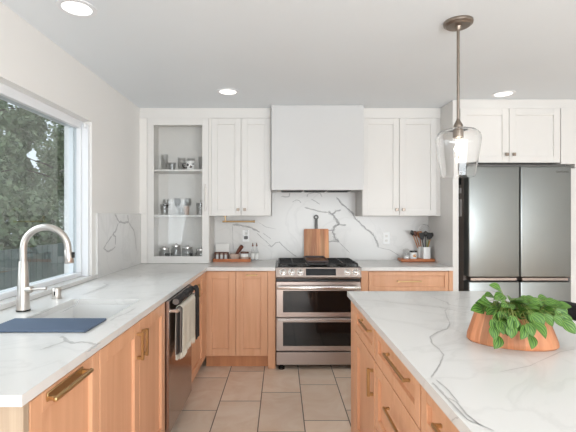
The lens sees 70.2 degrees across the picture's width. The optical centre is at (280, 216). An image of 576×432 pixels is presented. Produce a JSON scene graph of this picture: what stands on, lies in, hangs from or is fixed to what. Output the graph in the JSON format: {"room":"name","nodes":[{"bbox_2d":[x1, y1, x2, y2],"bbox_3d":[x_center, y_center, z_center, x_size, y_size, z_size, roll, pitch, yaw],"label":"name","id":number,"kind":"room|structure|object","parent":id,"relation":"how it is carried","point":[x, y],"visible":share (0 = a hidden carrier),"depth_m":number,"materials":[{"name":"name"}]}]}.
{"room":"kitchen","nodes":[
{"label":"kitchen","id":0,"kind":"room"},
{"bbox_2d":[0,2,138,275],"bbox_3d":[-1.470,0.160,0.805,0.200,2.420,7.010,0,0,0],"label":"wall","id":1,"kind":"structure","parent":0,"point":[32,64],"depth_m":2.97,"materials":[{"name":"paint"}]},
{"bbox_2d":[0,82,89,299],"bbox_3d":[-1.448,-0.129,2.035,0.125,1.113,1.870,0,0,0],"label":"window","id":2,"kind":"structure","parent":1,"relation":"in","point":[79,133],"depth_m":2.92,"materials":[{"name":"white plastic"}]},
{"bbox_2d":[0,274,96,309],"bbox_3d":[-1.460,0.441,2.065,0.209,0.026,1.930,0,0,0],"label":"trim","id":3,"kind":"structure","parent":1,"relation":"attached to","point":[8,302],"depth_m":2.40,"materials":[{"name":"white stone"}]},
{"bbox_2d":[96,213,140,277],"bbox_3d":[-1.362,0.215,3.662,0.016,0.480,1.262,0,0,0],"label":"backsplash","id":4,"kind":"structure","parent":1,"relation":"attached to","point":[118,236],"depth_m":3.38,"materials":[{"name":"white stone"}]},
{"bbox_2d":[171,357,350,431],"bbox_3d":[1.465,1.420,0.805,6.070,0.100,7.410,0,0,0],"label":"floor","id":5,"kind":"structure","parent":0,"point":[295,398],"depth_m":3.04,"materials":[{"name":"tile"}]},
{"bbox_2d":[0,351,98,431],"bbox_3d":[-0.996,0.927,1.285,0.729,0.883,0.446,0,0,0],"label":"base cabinet","id":6,"kind":"object","parent":5,"relation":"on","point":[70,404],"visible":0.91,"depth_m":1.28,"materials":[{"name":"brown wood"}]},
{"bbox_2d":[0,260,277,406],"bbox_3d":[-0.360,0.469,2.676,2.159,0.031,3.265,0,0,0],"label":"countertop","id":7,"kind":"structure","parent":6,"relation":"on","point":[30,363],"depth_m":1.86,"materials":[{"name":"white stone"}]},
{"bbox_2d":[16,224,74,311],"bbox_3d":[-1.134,0.245,1.974,0.277,0.419,0.062,0,0,0],"label":"faucet","id":8,"kind":"object","parent":7,"relation":"on","point":[24,290],"visible":1,"depth_m":1.96,"materials":[{"name":"silver metal"}]},
{"bbox_2d":[0,318,105,332],"bbox_3d":[-0.964,0.449,1.697,0.399,0.010,0.196,0,0,0],"label":"drying mat","id":9,"kind":"object","parent":7,"relation":"on","point":[16,325],"visible":1,"depth_m":1.67,"materials":[{"name":"blue fabric"}]},
{"bbox_2d":[51,287,61,298],"bbox_3d":[-1.247,0.424,2.280,0.052,0.059,0.052,0,0,0],"label":"air gap","id":10,"kind":"object","parent":7,"relation":"on","point":[56,291],"visible":1,"depth_m":2.26,"materials":[{"name":"silver metal"}]},
{"bbox_2d":[43,304,131,319],"bbox_3d":[-0.958,0.601,1.930,0.399,0.232,0.684,0,0,0],"label":"sink","id":11,"kind":"object","parent":7,"relation":"in","point":[106,311],"visible":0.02,"depth_m":2.26,"materials":[{"name":"white ceramic"}]},
{"bbox_2d":[139,118,213,262],"bbox_3d":[-1.023,-0.249,4.107,0.692,1.404,0.363,0,0,0],"label":"cabinet","id":12,"kind":"object","parent":7,"relation":"on","point":[164,141],"visible":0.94,"depth_m":4.25,"materials":[{"name":"white paint"}]},
{"bbox_2d":[154,169,201,173],"bbox_3d":[-0.996,-0.450,4.133,0.561,0.018,0.282,0,0,0],"label":"shelf","id":13,"kind":"object","parent":12,"relation":"attached to","point":[156,171],"depth_m":4.02,"materials":[{"name":"white paint"}]},
{"bbox_2d":[154,215,201,216],"bbox_3d":[-0.996,-0.006,4.133,0.561,0.018,0.282,0,0,0],"label":"shelf","id":14,"kind":"object","parent":12,"relation":"attached to","point":[154,215],"depth_m":3.99,"materials":[{"name":"white paint"}]},
{"bbox_2d":[183,206,188,214],"bbox_3d":[-0.945,-0.060,4.090,0.060,0.088,0.060,0,0,0],"label":"candle cup","id":15,"kind":"object","parent":12,"relation":"on","point":[185,208],"visible":1,"depth_m":4.07,"materials":[{"name":"ceramic"}]},
{"bbox_2d":[182,161,194,168],"bbox_3d":[-0.907,-0.502,4.054,0.114,0.085,0.088,0,0,19],"label":"mug","id":16,"kind":"object","parent":12,"relation":"on","point":[189,164],"visible":0.87,"depth_m":4.02,"materials":[{"name":"white ceramic"}]},
{"bbox_2d":[139,108,270,117],"bbox_3d":[-0.733,-1.000,4.136,1.272,0.097,0.343,0,0,0],"label":"trim","id":17,"kind":"structure","parent":12,"relation":"on","point":[143,112],"depth_m":3.96,"materials":[{"name":"white paint"}]},
{"bbox_2d":[213,257,251,261],"bbox_3d":[-0.493,0.439,4.170,0.376,0.030,0.160,0,0,0],"label":"serving tray","id":18,"kind":"object","parent":7,"relation":"on","point":[239,259],"visible":0.59,"depth_m":4.09,"materials":[{"name":"brown wood"}]},
{"bbox_2d":[214,252,228,258],"bbox_3d":[-0.601,0.401,4.152,0.136,0.078,0.065,0,0,0],"label":"spice rack","id":19,"kind":"object","parent":18,"relation":"on","point":[214,252],"visible":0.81,"depth_m":4.12,"materials":[{"name":"brown wood"}]},
{"bbox_2d":[216,244,228,251],"bbox_3d":[-0.602,0.360,4.227,0.140,0.158,0.020,0,0,0],"label":"card","id":20,"kind":"object","parent":18,"relation":"on","point":[219,247],"visible":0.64,"depth_m":4.23,"materials":[{"name":"white paper"}]},
{"bbox_2d":[229,253,239,258],"bbox_3d":[-0.472,0.408,4.153,0.112,0.062,0.112,0,0,0],"label":"mortar","id":21,"kind":"object","parent":18,"relation":"on","point":[231,255],"visible":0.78,"depth_m":4.11,"materials":[{"name":"stone"}]},
{"bbox_2d":[235,245,242,253],"bbox_3d":[-0.430,0.351,4.146,0.102,0.132,0.044,0,0,0],"label":"pestle","id":22,"kind":"object","parent":21,"relation":"in","point":[240,247],"visible":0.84,"depth_m":4.13,"materials":[{"name":"brown wood"}]},
{"bbox_2d":[240,252,248,258],"bbox_3d":[-0.370,0.399,4.160,0.086,0.081,0.086,0,0,0],"label":"canister","id":23,"kind":"object","parent":18,"relation":"on","point":[244,255],"visible":0.82,"depth_m":4.12,"materials":[{"name":"white ceramic"}]},
{"bbox_2d":[251,243,254,260],"bbox_3d":[-0.287,0.360,4.165,0.038,0.187,0.037,0,0,0],"label":"bottle","id":24,"kind":"object","parent":7,"relation":"on","point":[252,254],"visible":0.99,"depth_m":4.15,"materials":[{"name":"grey glass"}]},
{"bbox_2d":[304,215,328,257],"bbox_3d":[0.367,0.217,4.256,0.256,0.472,0.074,0,0,0],"label":"cutting board","id":25,"kind":"object","parent":7,"relation":"on","point":[316,241],"visible":0.84,"depth_m":4.24,"materials":[{"name":"brown wood"}]},
{"bbox_2d":[99,302,164,431],"bbox_3d":[-0.998,0.927,1.936,0.724,0.883,0.848,0,0,0],"label":"base cabinet","id":26,"kind":"object","parent":5,"relation":"on","point":[132,365],"visible":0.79,"depth_m":1.88,"materials":[{"name":"brown wood"}]},
{"bbox_2d":[165,284,194,431],"bbox_3d":[-0.963,0.929,2.674,0.735,0.878,0.600,0,0,0],"label":"dishwasher","id":27,"kind":"object","parent":5,"relation":"on","point":[178,373],"visible":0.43,"depth_m":2.47,"materials":[{"name":"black metal"}]},
{"bbox_2d":[175,306,182,359],"bbox_3d":[-0.605,0.700,2.509,0.043,0.324,0.199,0,0,0],"label":"dish towel","id":28,"kind":"object","parent":27,"relation":"hanging from","point":[179,316],"visible":0.6,"depth_m":2.44,"materials":[{"name":"grey fabric"}]},
{"bbox_2d":[175,294,194,356],"bbox_3d":[-0.603,0.687,2.617,0.064,0.317,0.359,0,0,0],"label":"dish towel","id":29,"kind":"object","parent":27,"relation":"hanging from","point":[188,305],"visible":0.8,"depth_m":2.57,"materials":[{"name":"beige fabric"}]},
{"bbox_2d":[172,285,199,338],"bbox_3d":[-0.611,0.659,2.666,0.070,0.363,0.488,0,0,0],"label":"dish towel","id":30,"kind":"object","parent":27,"relation":"hanging from","point":[176,300],"visible":1,"depth_m":2.80,"materials":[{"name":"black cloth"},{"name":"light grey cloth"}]},
{"bbox_2d":[190,272,205,381],"bbox_3d":[-0.999,0.927,3.324,0.722,0.883,0.677,0,0,0],"label":"base cabinet","id":31,"kind":"object","parent":5,"relation":"on","point":[199,347],"visible":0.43,"depth_m":3.46,"materials":[{"name":"brown wood"}]},
{"bbox_2d":[206,270,275,368],"bbox_3d":[-0.367,0.927,3.975,0.635,0.883,0.650,0,0,0],"label":"base cabinet","id":32,"kind":"object","parent":5,"relation":"on","point":[240,305],"visible":0.93,"depth_m":3.68,"materials":[{"name":"brown wood"}]},
{"bbox_2d":[276,258,360,369],"bbox_3d":[0.335,0.891,3.902,0.759,0.955,0.615,0,0,0],"label":"range","id":33,"kind":"object","parent":5,"relation":"on","point":[313,306],"visible":0.92,"depth_m":3.65,"materials":[{"name":"silver metal"}]},
{"bbox_2d":[304,256,328,262],"bbox_3d":[0.336,0.409,3.955,0.202,0.023,0.410,0,0,0],"label":"griddle","id":34,"kind":"object","parent":33,"relation":"on","point":[309,259],"visible":1,"depth_m":3.94,"materials":[{"name":"metal"}]},
{"bbox_2d":[276,261,359,267],"bbox_3d":[0.335,0.468,3.945,0.759,0.032,0.530,0,0,0],"label":"cooktop","id":35,"kind":"object","parent":33,"relation":"in","point":[328,265],"depth_m":3.71,"materials":[{"name":"black metal"}]},
{"bbox_2d":[351,301,375,431],"bbox_3d":[0.698,0.927,2.174,0.604,0.883,0.623,0,0,0],"label":"base cabinet","id":36,"kind":"object","parent":5,"relation":"on","point":[363,361],"visible":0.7,"depth_m":2.20,"materials":[{"name":"brown wood"}]},
{"bbox_2d":[375,330,421,431],"bbox_3d":[0.700,0.927,1.556,0.600,0.883,0.603,0,0,0],"label":"base cabinet","id":37,"kind":"object","parent":5,"relation":"on","point":[397,391],"visible":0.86,"depth_m":1.55,"materials":[{"name":"brown wood"}]},
{"bbox_2d":[360,271,452,290],"bbox_3d":[1.133,0.927,3.975,0.825,0.883,0.650,0,0,0],"label":"base cabinet","id":38,"kind":"object","parent":5,"relation":"on","point":[370,280],"visible":0.3,"depth_m":3.68,"materials":[{"name":"brown wood"}]},
{"bbox_2d":[353,260,453,270],"bbox_3d":[1.132,0.469,3.985,0.826,0.031,0.649,0,0,0],"label":"countertop","id":39,"kind":"structure","parent":38,"relation":"on","point":[366,265],"depth_m":3.73,"materials":[{"name":"white stone"}]},
{"bbox_2d":[397,258,434,261],"bbox_3d":[1.370,0.439,4.162,0.340,0.030,0.155,0,0,0],"label":"serving board","id":40,"kind":"object","parent":39,"relation":"on","point":[398,259],"visible":0.9,"depth_m":4.09,"materials":[{"name":"brown wood"}]},
{"bbox_2d":[410,250,416,258],"bbox_3d":[1.333,0.384,4.130,0.073,0.080,0.073,0,0,0],"label":"jar","id":41,"kind":"object","parent":40,"relation":"on","point":[413,253],"visible":1,"depth_m":4.10,"materials":[{"name":"white ceramic"}]},
{"bbox_2d":[417,246,424,257],"bbox_3d":[1.442,0.366,4.222,0.072,0.115,0.072,0,0,0],"label":"utensil crock","id":42,"kind":"object","parent":40,"relation":"on","point":[418,248],"visible":0.5,"depth_m":4.19,"materials":[{"name":"white ceramic"}]},
{"bbox_2d":[410,230,417,247],"bbox_3d":[1.385,0.277,4.205,0.128,0.273,0.016,0,0,-11],"label":"spoon","id":43,"kind":"object","parent":42,"relation":"in","point":[411,231],"visible":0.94,"depth_m":4.20,"materials":[{"name":"brown wood"}]},
{"bbox_2d":[421,247,429,258],"bbox_3d":[1.460,0.364,4.135,0.074,0.118,0.074,0,0,0],"label":"utensil crock","id":44,"kind":"object","parent":40,"relation":"on","point":[425,251],"visible":0.94,"depth_m":4.10,"materials":[{"name":"white ceramic"}]},
{"bbox_2d":[419,232,423,246],"bbox_3d":[1.427,0.286,4.141,0.067,0.253,0.012,0,0,0],"label":"spatula","id":45,"kind":"object","parent":44,"relation":"in","point":[421,235],"visible":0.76,"depth_m":4.14,"materials":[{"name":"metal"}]},
{"bbox_2d":[427,232,431,246],"bbox_3d":[1.487,0.285,4.122,0.062,0.254,0.014,0,0,0],"label":"spatula","id":46,"kind":"object","parent":44,"relation":"in","point":[429,235],"visible":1,"depth_m":4.12,"materials":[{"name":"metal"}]},
{"bbox_2d":[421,386,459,431],"bbox_3d":[0.700,0.927,0.876,0.600,0.883,0.752,0,0,0],"label":"base cabinet","id":47,"kind":"object","parent":5,"relation":"on","point":[433,419],"visible":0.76,"depth_m":1.17,"materials":[{"name":"brown wood"}]},
{"bbox_2d":[347,291,575,431],"bbox_3d":[0.844,0.469,1.475,0.883,0.031,2.050,0,0,0],"label":"countertop","id":48,"kind":"structure","parent":47,"relation":"on","point":[478,387],"depth_m":1.27,"materials":[{"name":"white stone"}]},
{"bbox_2d":[466,283,575,350],"bbox_3d":[0.842,0.346,1.432,0.346,0.216,0.254,0,0,18],"label":"potted plant","id":49,"kind":"object","parent":48,"relation":"on","point":[523,323],"visible":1,"depth_m":1.40,"materials":[{"name":"green plant"}]},
{"bbox_2d":[429,100,458,290],"bbox_3d":[1.573,0.161,3.998,0.053,2.417,0.615,0,0,0],"label":"refrigerator surround","id":50,"kind":"object","parent":5,"relation":"on","point":[444,243],"visible":0.32,"depth_m":3.78,"materials":[{"name":"white paint"}]},
{"bbox_2d":[459,164,570,301],"bbox_3d":[2.118,0.450,3.959,0.908,1.831,0.662,0,0,0],"label":"refrigerator","id":51,"kind":"object","parent":5,"relation":"on","point":[515,219],"visible":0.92,"depth_m":3.63,"materials":[{"name":"silver metal"}]},
{"bbox_2d":[459,199,460,216],"bbox_3d":[1.665,-0.080,3.820,0.006,0.160,0.060,0,0,0],"label":"magnet","id":52,"kind":"object","parent":51,"relation":"attached to","point":[459,199],"visible":0.58,"depth_m":3.81,"materials":[{"name":"white paper"}]},
{"bbox_2d":[556,108,575,302],"bbox_3d":[2.623,0.202,3.980,0.253,2.334,0.650,0,0,0],"label":"refrigerator surround","id":53,"kind":"object","parent":5,"relation":"on","point":[567,115],"visible":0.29,"depth_m":3.65,"materials":[{"name":"white paint"}]},
{"bbox_2d":[563,301,575,320],"bbox_3d":[1.548,0.943,2.400,0.436,0.855,0.483,0,0,0],"label":"bar stool","id":54,"kind":"object","parent":5,"relation":"on","point":[571,311],"visible":0.04,"depth_m":2.43,"materials":[{"name":"fabric"}]},
{"bbox_2d":[0,0,575,107],"bbox_3d":[1.465,-1.100,0.805,6.070,0.100,7.410,0,0,0],"label":"ceiling","id":55,"kind":"structure","parent":0,"point":[154,53],"depth_m":2.56,"materials":[{"name":"paint"}]},
{"bbox_2d":[55,0,97,17],"bbox_3d":[-1.025,-1.046,2.060,0.190,0.007,0.190,0,0,0],"label":"recessed light","id":56,"kind":"object","parent":55,"relation":"in","point":[78,8],"visible":1,"depth_m":2.06,"materials":[{"name":"white plastic"}]},
{"bbox_2d":[61,1,91,14],"bbox_3d":[-1.025,-1.047,2.060,0.142,0.002,0.142,0,0,0],"label":"diffuser","id":57,"kind":"object","parent":56,"relation":"attached to","point":[69,7],"depth_m":2.05,"materials":[{"name":"white plastic"}]},
{"bbox_2d":[217,88,238,94],"bbox_3d":[-0.445,-1.046,3.440,0.190,0.007,0.190,0,0,0],"label":"recessed light","id":58,"kind":"object","parent":55,"relation":"in","point":[224,91],"visible":1,"depth_m":3.43,"materials":[{"name":"white plastic"}]},
{"bbox_2d":[220,90,235,93],"bbox_3d":[-0.445,-1.047,3.440,0.142,0.002,0.142,0,0,0],"label":"diffuser","id":59,"kind":"object","parent":58,"relation":"attached to","point":[221,91],"depth_m":3.44,"materials":[{"name":"white plastic"}]},
{"bbox_2d":[435,15,481,177],"bbox_3d":[0.955,-0.632,2.210,0.232,0.834,0.232,0,0,0],"label":"pendant lamp","id":60,"kind":"object","parent":55,"relation":"hanging from","point":[458,147],"visible":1,"depth_m":2.14,"materials":[{"name":"clear glass"}]},
{"bbox_2d":[453,119,462,126],"bbox_3d":[0.955,-0.473,2.210,0.055,0.103,0.055,0,0,0],"label":"socket","id":61,"kind":"object","parent":60,"relation":"attached to","point":[458,123],"depth_m":2.19,"materials":[{"name":"beige metal"}]},
{"bbox_2d":[491,90,515,96],"bbox_3d":[1.900,-1.046,3.500,0.190,0.007,0.190,0,0,0],"label":"recessed light","id":62,"kind":"object","parent":55,"relation":"in","point":[505,93],"visible":1,"depth_m":3.49,"materials":[{"name":"white plastic"}]},
{"bbox_2d":[495,92,512,95],"bbox_3d":[1.900,-1.047,3.500,0.142,0.002,0.142,0,0,0],"label":"diffuser","id":63,"kind":"object","parent":62,"relation":"attached to","point":[496,93],"depth_m":3.49,"materials":[{"name":"white plastic"}]},
{"bbox_3d":[1.465,0.160,4.410,6.070,2.420,0.200,0,0,0],"label":"wall","id":64,"kind":"structure","parent":0,"visible":0},
{"bbox_2d":[211,118,271,215],"bbox_3d":[-0.387,-0.478,4.118,0.579,0.945,0.364,0,0,0],"label":"upper cabinet","id":65,"kind":"object","parent":64,"relation":"attached to","point":[240,147],"visible":0.99,"depth_m":3.97,"materials":[{"name":"white paint"}]},
{"bbox_2d":[222,216,254,222],"bbox_3d":[-0.421,0.029,4.080,0.322,0.067,0.035,0,0,0],"label":"towel bar","id":66,"kind":"object","parent":65,"relation":"attached to","point":[223,216],"visible":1,"depth_m":4.07,"materials":[{"name":"gold metal"}]},
{"bbox_2d":[271,105,363,192],"bbox_3d":[0.344,-0.648,4.076,0.871,0.800,0.432,0,0,0],"label":"range hood","id":67,"kind":"object","parent":64,"relation":"attached to","point":[315,148],"visible":1,"depth_m":3.86,"materials":[{"name":"white paint"},{"name":"steel"}]},
{"bbox_2d":[214,192,428,259],"bbox_3d":[0.128,0.062,4.301,2.835,0.784,0.016,0,0,0],"label":"backsplash","id":68,"kind":"structure","parent":64,"relation":"attached to","point":[281,234],"depth_m":4.29,"materials":[{"name":"white stone"}]},
{"bbox_2d":[243,230,248,241],"bbox_3d":[-0.367,0.202,4.290,0.070,0.120,0.007,0,0,0],"label":"outlet","id":69,"kind":"object","parent":68,"relation":"attached to","point":[247,231],"visible":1,"depth_m":4.29,"materials":[{"name":"plastic"}]},
{"bbox_2d":[383,233,389,243],"bbox_3d":[1.103,0.228,4.290,0.070,0.120,0.007,0,0,0],"label":"outlet","id":70,"kind":"object","parent":68,"relation":"attached to","point":[386,236],"visible":1,"depth_m":4.29,"materials":[{"name":"plastic"}]},
{"bbox_2d":[356,118,440,215],"bbox_3d":[1.165,-0.478,4.118,0.760,0.946,0.364,0,0,0],"label":"upper cabinet","id":71,"kind":"object","parent":64,"relation":"attached to","point":[402,176],"visible":0.98,"depth_m":3.97,"materials":[{"name":"white paint"}]},
{"bbox_2d":[364,108,440,117],"bbox_3d":[1.165,-1.000,4.136,0.760,0.097,0.343,0,0,0],"label":"trim","id":72,"kind":"structure","parent":71,"relation":"on","point":[368,112],"depth_m":3.96,"materials":[{"name":"white paint"}]},
{"bbox_2d":[460,109,559,163],"bbox_3d":[2.047,-0.724,3.968,0.895,0.485,0.664,0,0,0],"label":"upper cabinet","id":73,"kind":"object","parent":64,"relation":"attached to","point":[509,136],"visible":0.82,"depth_m":3.67,"materials":[{"name":"white paint"}]},
{"bbox_2d":[460,99,575,108],"bbox_3d":[2.151,-1.008,3.990,1.099,0.082,0.636,0,0,0],"label":"trim","id":74,"kind":"structure","parent":73,"relation":"on","point":[464,103],"depth_m":3.67,"materials":[{"name":"white paint"}]},
{"label":"outside","id":75,"kind":"structure","parent":0,"visible":0},
{"bbox_3d":[-8.810,1.670,11.000,14.380,0.100,30.000,0,0,0],"label":"ground","id":76,"kind":"structure","parent":75,"visible":0},
{"bbox_2d":[0,99,58,246],"bbox_3d":[-11.126,-2.520,15.341,4.857,8.307,5.928,0,0,26],"label":"tree","id":77,"kind":"object","parent":76,"relation":"on","point":[21,122],"visible":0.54,"depth_m":15.32,"materials":[{"name":"green plant"}]},
{"bbox_2d":[0,129,59,220],"bbox_3d":[-7.085,-0.947,9.150,3.826,5.139,3.032,0,0,-39],"label":"tree","id":78,"kind":"object","parent":76,"relation":"on","point":[12,160],"visible":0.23,"depth_m":9.34,"materials":[{"name":"green plant"}]},
{"bbox_2d":[0,180,63,249],"bbox_3d":[-4.303,0.518,6.617,0.820,2.208,3.178,0,0,0],"label":"shrub","id":79,"kind":"object","parent":76,"relation":"on","point":[32,216],"visible":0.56,"depth_m":6.60,"materials":[{"name":"green plant"}]},
{"bbox_2d":[0,243,63,290],"bbox_3d":[-3.630,1.025,6.475,0.060,1.190,9.950,0,0,0],"label":"fence","id":80,"kind":"object","parent":76,"relation":"on","point":[44,261],"visible":0.09,"depth_m":6.01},
{"bbox_2d":[25,116,63,226],"bbox_3d":[-6.542,-0.934,13.101,3.142,5.114,3.607,0,0,-37],"label":"tree","id":81,"kind":"object","parent":76,"relation":"on","point":[54,178],"visible":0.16,"depth_m":12.05,"materials":[{"name":"green plant"}]},
{"bbox_2d":[35,142,63,186],"bbox_3d":[-10.985,-2.780,23.613,7.486,8.802,6.048,0,0,30],"label":"tree","id":82,"kind":"object","parent":76,"relation":"on","point":[54,162],"visible":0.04,"depth_m":22.20,"materials":[{"name":"green plant"}]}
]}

